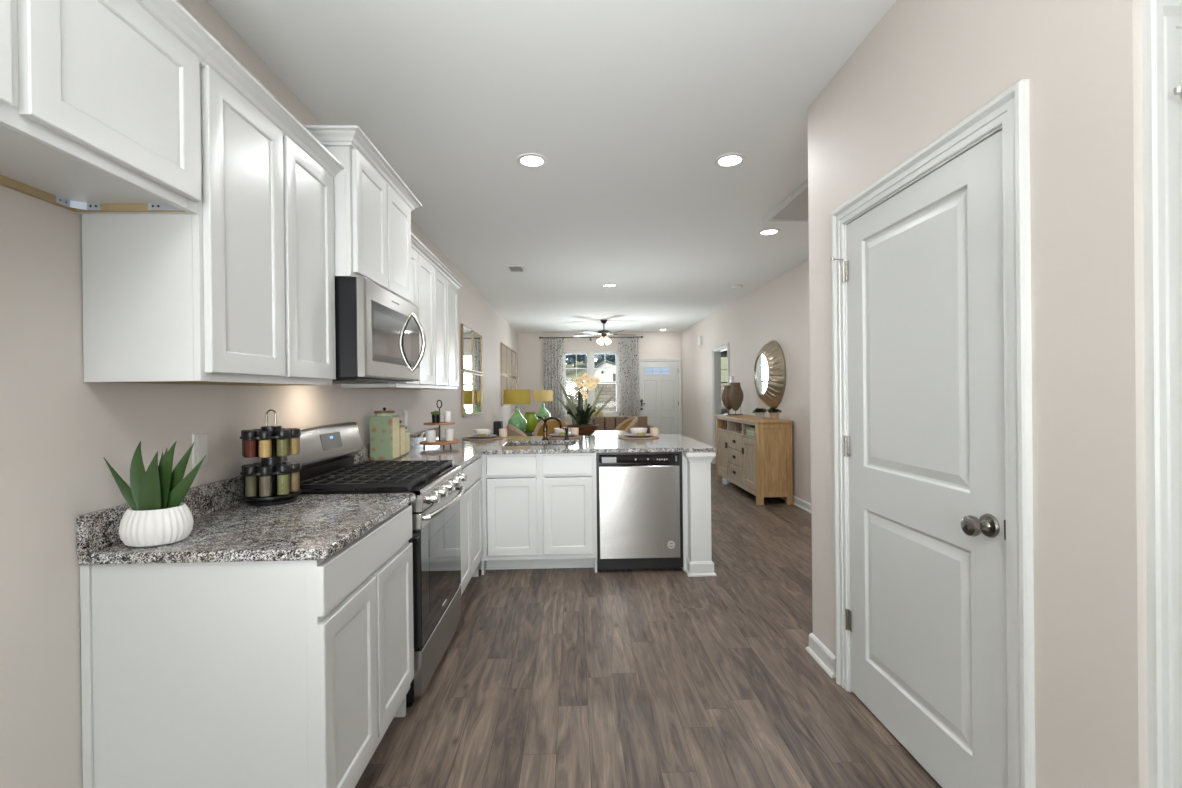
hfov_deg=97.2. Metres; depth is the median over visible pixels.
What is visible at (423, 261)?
upper cabinet
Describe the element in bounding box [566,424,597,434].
bowl
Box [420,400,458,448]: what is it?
tiered tray
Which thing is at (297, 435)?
tray
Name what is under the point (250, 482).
spice jar
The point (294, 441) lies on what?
spice jar
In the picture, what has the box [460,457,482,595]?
base cabinet
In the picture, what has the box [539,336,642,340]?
curtain rod
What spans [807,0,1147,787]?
wall
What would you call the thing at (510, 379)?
wall mirror
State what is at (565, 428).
sprayer
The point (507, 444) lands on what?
sink basin
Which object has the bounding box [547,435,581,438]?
placemat
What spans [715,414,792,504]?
sideboard
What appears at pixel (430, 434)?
mug
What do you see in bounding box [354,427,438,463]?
backsplash
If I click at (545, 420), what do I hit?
kitchen faucet
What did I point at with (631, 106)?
ceiling
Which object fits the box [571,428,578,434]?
tumbler
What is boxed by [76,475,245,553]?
backsplash
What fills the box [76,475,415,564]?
countertop
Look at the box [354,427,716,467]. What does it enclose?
countertop
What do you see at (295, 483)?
spice jar
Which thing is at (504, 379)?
wall mirror
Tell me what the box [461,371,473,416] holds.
wall mirror
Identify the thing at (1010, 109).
trim
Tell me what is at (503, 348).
wall mirror
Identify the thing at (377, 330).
microwave
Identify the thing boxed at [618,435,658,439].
placemat
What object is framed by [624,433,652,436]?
plate
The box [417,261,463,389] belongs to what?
upper cabinet
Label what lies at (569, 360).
tree
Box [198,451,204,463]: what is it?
socket
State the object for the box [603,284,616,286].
recessed light
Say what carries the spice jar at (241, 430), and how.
on the spice rack
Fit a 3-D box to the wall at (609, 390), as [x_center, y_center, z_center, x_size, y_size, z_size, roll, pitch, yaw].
[2.727,0.538,30.206,70.000,2.370,0.600,-1,0,-2]
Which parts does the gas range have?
knob, door trim, oven door, control panel, storage drawer, knob, handle, knob, knob, knob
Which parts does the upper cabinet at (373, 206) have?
frame, crown molding, door, door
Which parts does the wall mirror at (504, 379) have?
glass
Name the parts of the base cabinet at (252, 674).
door, frame, drawer, door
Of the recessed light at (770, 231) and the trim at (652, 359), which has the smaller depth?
the recessed light at (770, 231)
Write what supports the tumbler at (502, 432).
on the countertop at (462, 453)
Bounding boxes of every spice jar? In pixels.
[241,430,256,455]
[241,464,257,494]
[242,430,258,457]
[243,465,258,496]
[257,430,272,457]
[257,465,273,496]
[275,429,290,456]
[275,464,290,494]
[286,428,300,454]
[286,462,300,491]
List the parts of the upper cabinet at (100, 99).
door, hanging rail, crown molding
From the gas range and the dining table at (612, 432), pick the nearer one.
the gas range
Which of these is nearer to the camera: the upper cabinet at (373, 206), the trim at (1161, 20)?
the trim at (1161, 20)
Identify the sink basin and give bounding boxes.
[507,444,574,445]
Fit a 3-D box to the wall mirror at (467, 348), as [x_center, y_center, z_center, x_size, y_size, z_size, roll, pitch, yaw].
[-1.495,-0.546,6.309,0.028,0.525,0.614,-1,0,-2]
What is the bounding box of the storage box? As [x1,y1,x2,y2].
[493,421,502,434]
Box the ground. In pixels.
[566,357,727,381]
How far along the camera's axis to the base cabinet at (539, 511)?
3.78 m
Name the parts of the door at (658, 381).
light frame, glass pane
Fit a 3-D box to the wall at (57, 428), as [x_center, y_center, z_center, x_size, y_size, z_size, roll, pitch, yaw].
[-1.515,-0.044,4.771,0.120,2.737,14.836,-1,0,-2]
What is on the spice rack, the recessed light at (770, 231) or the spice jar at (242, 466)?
the spice jar at (242, 466)
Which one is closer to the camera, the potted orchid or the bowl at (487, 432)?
the bowl at (487, 432)
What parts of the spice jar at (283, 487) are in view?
lid, glass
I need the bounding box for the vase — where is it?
[524,412,539,430]
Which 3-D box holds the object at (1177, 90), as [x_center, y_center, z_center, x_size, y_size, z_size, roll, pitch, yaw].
[1.635,0.273,1.118,0.856,2.027,0.081,-1,0,-2]
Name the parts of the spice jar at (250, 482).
lid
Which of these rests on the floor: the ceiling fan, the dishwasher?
the dishwasher
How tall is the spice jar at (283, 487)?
0.110 m
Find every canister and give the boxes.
[369,407,399,460]
[399,420,405,456]
[401,424,409,453]
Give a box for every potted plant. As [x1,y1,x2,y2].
[431,410,440,422]
[752,408,767,419]
[767,406,780,419]
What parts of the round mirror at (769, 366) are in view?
glass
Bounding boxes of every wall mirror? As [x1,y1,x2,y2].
[461,324,473,371]
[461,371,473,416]
[473,331,482,372]
[474,373,482,413]
[500,343,507,374]
[501,375,507,405]
[507,346,512,375]
[508,376,512,404]
[511,350,516,377]
[513,378,516,389]
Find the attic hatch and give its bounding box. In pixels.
[762,179,808,221]
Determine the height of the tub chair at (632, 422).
0.932 m
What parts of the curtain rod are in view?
rod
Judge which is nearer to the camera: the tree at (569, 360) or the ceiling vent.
the ceiling vent
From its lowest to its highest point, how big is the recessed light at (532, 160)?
0.009 m
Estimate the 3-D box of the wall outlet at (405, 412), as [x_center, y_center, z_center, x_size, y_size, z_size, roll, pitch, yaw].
[-1.423,0.185,4.006,0.008,0.115,0.070,-1,0,-2]
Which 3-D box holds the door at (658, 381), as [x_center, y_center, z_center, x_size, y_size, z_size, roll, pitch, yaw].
[1.600,0.249,12.284,0.948,2.030,0.111,-1,0,-2]
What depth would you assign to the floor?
2.30 m
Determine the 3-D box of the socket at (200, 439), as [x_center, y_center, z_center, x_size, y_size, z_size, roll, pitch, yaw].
[-1.349,0.166,1.803,0.002,0.042,0.034,-1,0,-2]
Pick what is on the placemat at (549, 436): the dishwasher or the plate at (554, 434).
the plate at (554, 434)
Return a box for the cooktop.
[298,465,458,495]
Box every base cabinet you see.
[80,505,413,787]
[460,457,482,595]
[480,444,596,574]
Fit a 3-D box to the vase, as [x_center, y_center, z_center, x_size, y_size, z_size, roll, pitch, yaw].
[-1.003,0.455,8.573,0.253,0.309,0.253,-1,0,43]
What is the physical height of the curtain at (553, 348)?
2.570 m
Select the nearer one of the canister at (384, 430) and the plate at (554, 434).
the canister at (384, 430)
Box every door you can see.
[639,361,678,433]
[831,130,1007,787]
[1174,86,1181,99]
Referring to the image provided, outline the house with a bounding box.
[594,360,615,381]
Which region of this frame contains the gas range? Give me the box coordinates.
[282,422,466,706]
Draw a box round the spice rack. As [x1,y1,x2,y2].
[240,409,301,505]
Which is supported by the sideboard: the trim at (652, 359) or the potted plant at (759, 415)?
the potted plant at (759, 415)
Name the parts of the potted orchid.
stem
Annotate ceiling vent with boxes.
[506,265,525,271]
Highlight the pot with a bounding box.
[118,502,193,546]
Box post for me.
[681,452,715,576]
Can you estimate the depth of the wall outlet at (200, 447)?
1.80 m
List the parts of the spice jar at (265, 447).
lid, glass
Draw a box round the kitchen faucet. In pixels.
[537,416,561,439]
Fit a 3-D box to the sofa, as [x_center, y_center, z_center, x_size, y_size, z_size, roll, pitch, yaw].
[0.379,0.878,10.992,1.810,0.825,0.815,-1,0,-2]
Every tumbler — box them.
[499,429,506,436]
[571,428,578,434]
[650,428,657,435]
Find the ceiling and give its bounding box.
[206,0,895,332]
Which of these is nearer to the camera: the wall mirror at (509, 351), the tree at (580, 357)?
the wall mirror at (509, 351)
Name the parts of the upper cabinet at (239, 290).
hanging rail, door, frame, crown molding, door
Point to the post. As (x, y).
(696, 467)
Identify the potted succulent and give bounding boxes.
[103,441,205,546]
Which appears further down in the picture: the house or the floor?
the floor
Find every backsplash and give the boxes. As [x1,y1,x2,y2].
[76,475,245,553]
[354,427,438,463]
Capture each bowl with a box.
[474,429,490,436]
[554,428,570,434]
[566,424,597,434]
[630,428,646,434]
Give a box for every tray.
[240,434,298,438]
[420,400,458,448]
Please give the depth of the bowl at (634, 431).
4.58 m
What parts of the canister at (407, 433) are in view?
panel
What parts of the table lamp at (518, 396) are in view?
lamp shade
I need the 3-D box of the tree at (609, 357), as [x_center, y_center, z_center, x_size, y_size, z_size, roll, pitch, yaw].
[3.592,-10.967,135.079,6.160,10.897,5.635,-1,0,-2]
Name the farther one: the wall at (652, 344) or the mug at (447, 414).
the wall at (652, 344)
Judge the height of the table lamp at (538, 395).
0.719 m
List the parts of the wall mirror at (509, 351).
glass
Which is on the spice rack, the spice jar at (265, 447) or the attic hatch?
the spice jar at (265, 447)
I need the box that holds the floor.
[355,463,941,787]
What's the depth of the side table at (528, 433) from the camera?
8.07 m
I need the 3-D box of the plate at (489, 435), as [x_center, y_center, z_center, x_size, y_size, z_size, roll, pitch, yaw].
[-0.978,0.384,4.711,0.254,0.020,0.254,-1,0,-2]
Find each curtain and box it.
[543,338,564,419]
[619,338,638,415]
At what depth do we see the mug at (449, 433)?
4.00 m
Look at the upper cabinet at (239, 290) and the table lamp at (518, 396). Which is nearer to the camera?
the upper cabinet at (239, 290)
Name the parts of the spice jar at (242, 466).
lid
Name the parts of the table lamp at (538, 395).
lamp shade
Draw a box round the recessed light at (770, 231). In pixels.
[758,228,779,234]
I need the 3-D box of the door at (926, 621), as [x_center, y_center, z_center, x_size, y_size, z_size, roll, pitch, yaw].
[1.114,0.279,1.865,0.113,2.023,0.862,-1,0,-2]
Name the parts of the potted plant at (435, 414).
pot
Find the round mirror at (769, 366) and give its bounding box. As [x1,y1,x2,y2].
[754,341,785,406]
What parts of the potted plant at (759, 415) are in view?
pot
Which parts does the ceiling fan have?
blade, blade, lamp shade, motor, lamp shade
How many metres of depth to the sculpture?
7.51 m
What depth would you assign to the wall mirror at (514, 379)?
11.24 m
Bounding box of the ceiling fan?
[573,320,631,344]
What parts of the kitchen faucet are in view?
spout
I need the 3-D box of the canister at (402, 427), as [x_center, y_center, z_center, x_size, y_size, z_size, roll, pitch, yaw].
[-1.304,0.282,3.444,0.120,0.257,0.118,-1,0,-2]
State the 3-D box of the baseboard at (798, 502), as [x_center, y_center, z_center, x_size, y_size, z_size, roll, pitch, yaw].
[2.369,1.234,5.621,0.026,0.094,5.843,-1,0,-2]
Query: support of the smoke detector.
attached to the ceiling
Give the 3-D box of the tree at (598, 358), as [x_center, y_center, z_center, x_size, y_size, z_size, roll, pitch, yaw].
[0.977,-9.906,128.032,5.337,11.663,6.742,-1,0,-2]
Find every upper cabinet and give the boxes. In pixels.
[0,0,218,213]
[82,43,344,385]
[303,125,421,301]
[341,233,439,388]
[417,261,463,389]
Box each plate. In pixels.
[469,434,496,437]
[549,433,575,436]
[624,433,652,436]
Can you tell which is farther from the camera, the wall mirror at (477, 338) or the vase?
the vase
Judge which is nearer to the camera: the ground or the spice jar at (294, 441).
the spice jar at (294, 441)
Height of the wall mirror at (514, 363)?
0.555 m
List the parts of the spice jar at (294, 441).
lid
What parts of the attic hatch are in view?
panel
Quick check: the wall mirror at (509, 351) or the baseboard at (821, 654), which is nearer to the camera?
the baseboard at (821, 654)
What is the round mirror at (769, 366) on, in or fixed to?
attached to the wall at (777, 310)
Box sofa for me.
[572,416,653,433]
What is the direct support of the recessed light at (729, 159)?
in the ceiling
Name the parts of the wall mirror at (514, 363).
glass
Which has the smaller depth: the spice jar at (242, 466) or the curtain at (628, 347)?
the spice jar at (242, 466)
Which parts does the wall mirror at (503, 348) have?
glass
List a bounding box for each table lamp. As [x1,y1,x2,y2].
[504,388,530,432]
[533,389,552,422]
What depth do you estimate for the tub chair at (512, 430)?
6.93 m
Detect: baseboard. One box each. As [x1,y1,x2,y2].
[779,495,811,513]
[805,633,835,677]
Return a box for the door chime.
[698,336,701,345]
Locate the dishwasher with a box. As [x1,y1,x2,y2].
[596,452,682,569]
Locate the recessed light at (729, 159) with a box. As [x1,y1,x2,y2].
[714,153,745,166]
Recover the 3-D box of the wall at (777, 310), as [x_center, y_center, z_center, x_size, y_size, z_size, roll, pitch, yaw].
[2.451,-0.087,4.900,0.120,2.737,14.836,-1,0,-2]
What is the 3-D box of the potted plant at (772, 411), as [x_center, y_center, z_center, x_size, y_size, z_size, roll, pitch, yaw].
[2.211,0.224,6.267,0.180,0.161,0.171,-1,0,-2]
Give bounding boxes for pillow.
[591,410,602,421]
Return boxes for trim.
[564,415,618,419]
[639,358,681,434]
[712,342,729,463]
[831,79,1035,787]
[1141,0,1181,787]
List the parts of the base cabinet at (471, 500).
door, drawer, door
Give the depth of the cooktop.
2.25 m
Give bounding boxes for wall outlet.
[192,433,207,467]
[404,411,407,425]
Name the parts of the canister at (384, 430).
lid, panel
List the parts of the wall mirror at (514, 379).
glass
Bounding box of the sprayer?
[562,427,568,439]
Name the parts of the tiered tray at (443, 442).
post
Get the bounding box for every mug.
[421,430,435,441]
[444,411,450,421]
[445,429,453,440]
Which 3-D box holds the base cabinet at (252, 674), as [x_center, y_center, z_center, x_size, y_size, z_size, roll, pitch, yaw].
[-1.030,0.884,1.756,0.627,0.884,0.770,-1,0,-2]
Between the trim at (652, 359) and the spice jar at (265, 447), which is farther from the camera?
the trim at (652, 359)
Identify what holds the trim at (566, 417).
attached to the wall at (652, 344)
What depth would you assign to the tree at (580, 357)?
141.58 m
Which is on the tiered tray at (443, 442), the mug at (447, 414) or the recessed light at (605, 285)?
the mug at (447, 414)
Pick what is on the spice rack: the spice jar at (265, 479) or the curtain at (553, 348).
the spice jar at (265, 479)
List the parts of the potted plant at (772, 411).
pot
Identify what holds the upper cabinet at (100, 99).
attached to the wall at (57, 428)
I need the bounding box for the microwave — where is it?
[332,277,425,383]
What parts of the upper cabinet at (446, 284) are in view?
door, frame, crown molding, door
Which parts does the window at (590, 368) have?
sash, sash, sash, sash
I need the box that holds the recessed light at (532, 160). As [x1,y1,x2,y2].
[516,153,547,167]
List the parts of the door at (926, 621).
knob, latch plate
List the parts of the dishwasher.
control panel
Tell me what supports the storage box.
on the side table at (528, 433)
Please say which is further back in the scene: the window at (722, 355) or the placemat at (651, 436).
the window at (722, 355)
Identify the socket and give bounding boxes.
[197,436,204,448]
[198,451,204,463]
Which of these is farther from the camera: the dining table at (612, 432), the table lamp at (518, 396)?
the table lamp at (518, 396)
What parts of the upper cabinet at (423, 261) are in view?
hanging rail, door, frame, crown molding, door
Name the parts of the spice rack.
handle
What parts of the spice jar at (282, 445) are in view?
lid, glass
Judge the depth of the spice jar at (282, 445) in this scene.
1.94 m
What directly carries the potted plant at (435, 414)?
on the tiered tray at (443, 442)
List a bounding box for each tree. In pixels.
[566,354,574,364]
[572,354,584,366]
[584,354,605,366]
[605,354,615,362]
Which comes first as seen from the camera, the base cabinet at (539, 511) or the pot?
the pot
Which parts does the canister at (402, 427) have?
panel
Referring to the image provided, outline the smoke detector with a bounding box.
[732,285,741,288]
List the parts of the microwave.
door, handle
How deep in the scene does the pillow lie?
10.88 m
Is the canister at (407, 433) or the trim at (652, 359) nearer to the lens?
the canister at (407, 433)
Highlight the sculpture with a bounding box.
[722,382,743,414]
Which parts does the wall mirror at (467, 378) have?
glass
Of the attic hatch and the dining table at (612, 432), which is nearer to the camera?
the attic hatch
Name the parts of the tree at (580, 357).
crown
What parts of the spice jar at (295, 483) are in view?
lid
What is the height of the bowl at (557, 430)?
0.066 m
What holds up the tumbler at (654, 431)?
on the countertop at (462, 453)
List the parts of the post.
cap molding, molding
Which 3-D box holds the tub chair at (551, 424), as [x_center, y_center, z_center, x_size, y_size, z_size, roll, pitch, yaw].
[-0.608,0.844,8.130,0.563,0.932,0.475,-1,0,6]
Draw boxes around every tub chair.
[506,424,526,435]
[533,418,567,435]
[614,417,638,433]
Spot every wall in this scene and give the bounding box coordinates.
[0,0,518,787]
[518,332,727,424]
[566,384,727,411]
[681,259,810,502]
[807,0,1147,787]
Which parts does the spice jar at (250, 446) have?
lid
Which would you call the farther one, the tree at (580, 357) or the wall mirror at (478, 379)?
the tree at (580, 357)
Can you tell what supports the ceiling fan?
hanging from the ceiling
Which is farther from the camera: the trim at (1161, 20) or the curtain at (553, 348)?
the curtain at (553, 348)
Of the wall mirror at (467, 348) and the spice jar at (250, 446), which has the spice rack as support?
the spice jar at (250, 446)
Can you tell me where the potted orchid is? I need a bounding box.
[557,373,615,434]
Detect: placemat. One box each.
[462,436,502,440]
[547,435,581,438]
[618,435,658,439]
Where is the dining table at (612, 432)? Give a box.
[553,430,628,434]
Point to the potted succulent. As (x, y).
(157, 515)
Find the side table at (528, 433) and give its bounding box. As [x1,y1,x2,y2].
[497,431,533,435]
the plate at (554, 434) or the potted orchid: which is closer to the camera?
the plate at (554, 434)
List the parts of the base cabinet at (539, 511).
false drawer, door, false drawer, door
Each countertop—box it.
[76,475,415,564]
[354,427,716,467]
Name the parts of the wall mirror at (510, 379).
glass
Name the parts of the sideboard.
corner post, door, panel, drawer, drawer, drawer, door, corner post, panel, corner post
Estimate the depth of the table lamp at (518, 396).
7.85 m
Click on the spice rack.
(275, 499)
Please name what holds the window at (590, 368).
in the wall at (652, 344)
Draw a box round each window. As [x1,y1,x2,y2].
[564,351,618,414]
[721,354,727,410]
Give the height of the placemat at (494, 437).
0.010 m
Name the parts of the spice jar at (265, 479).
lid, glass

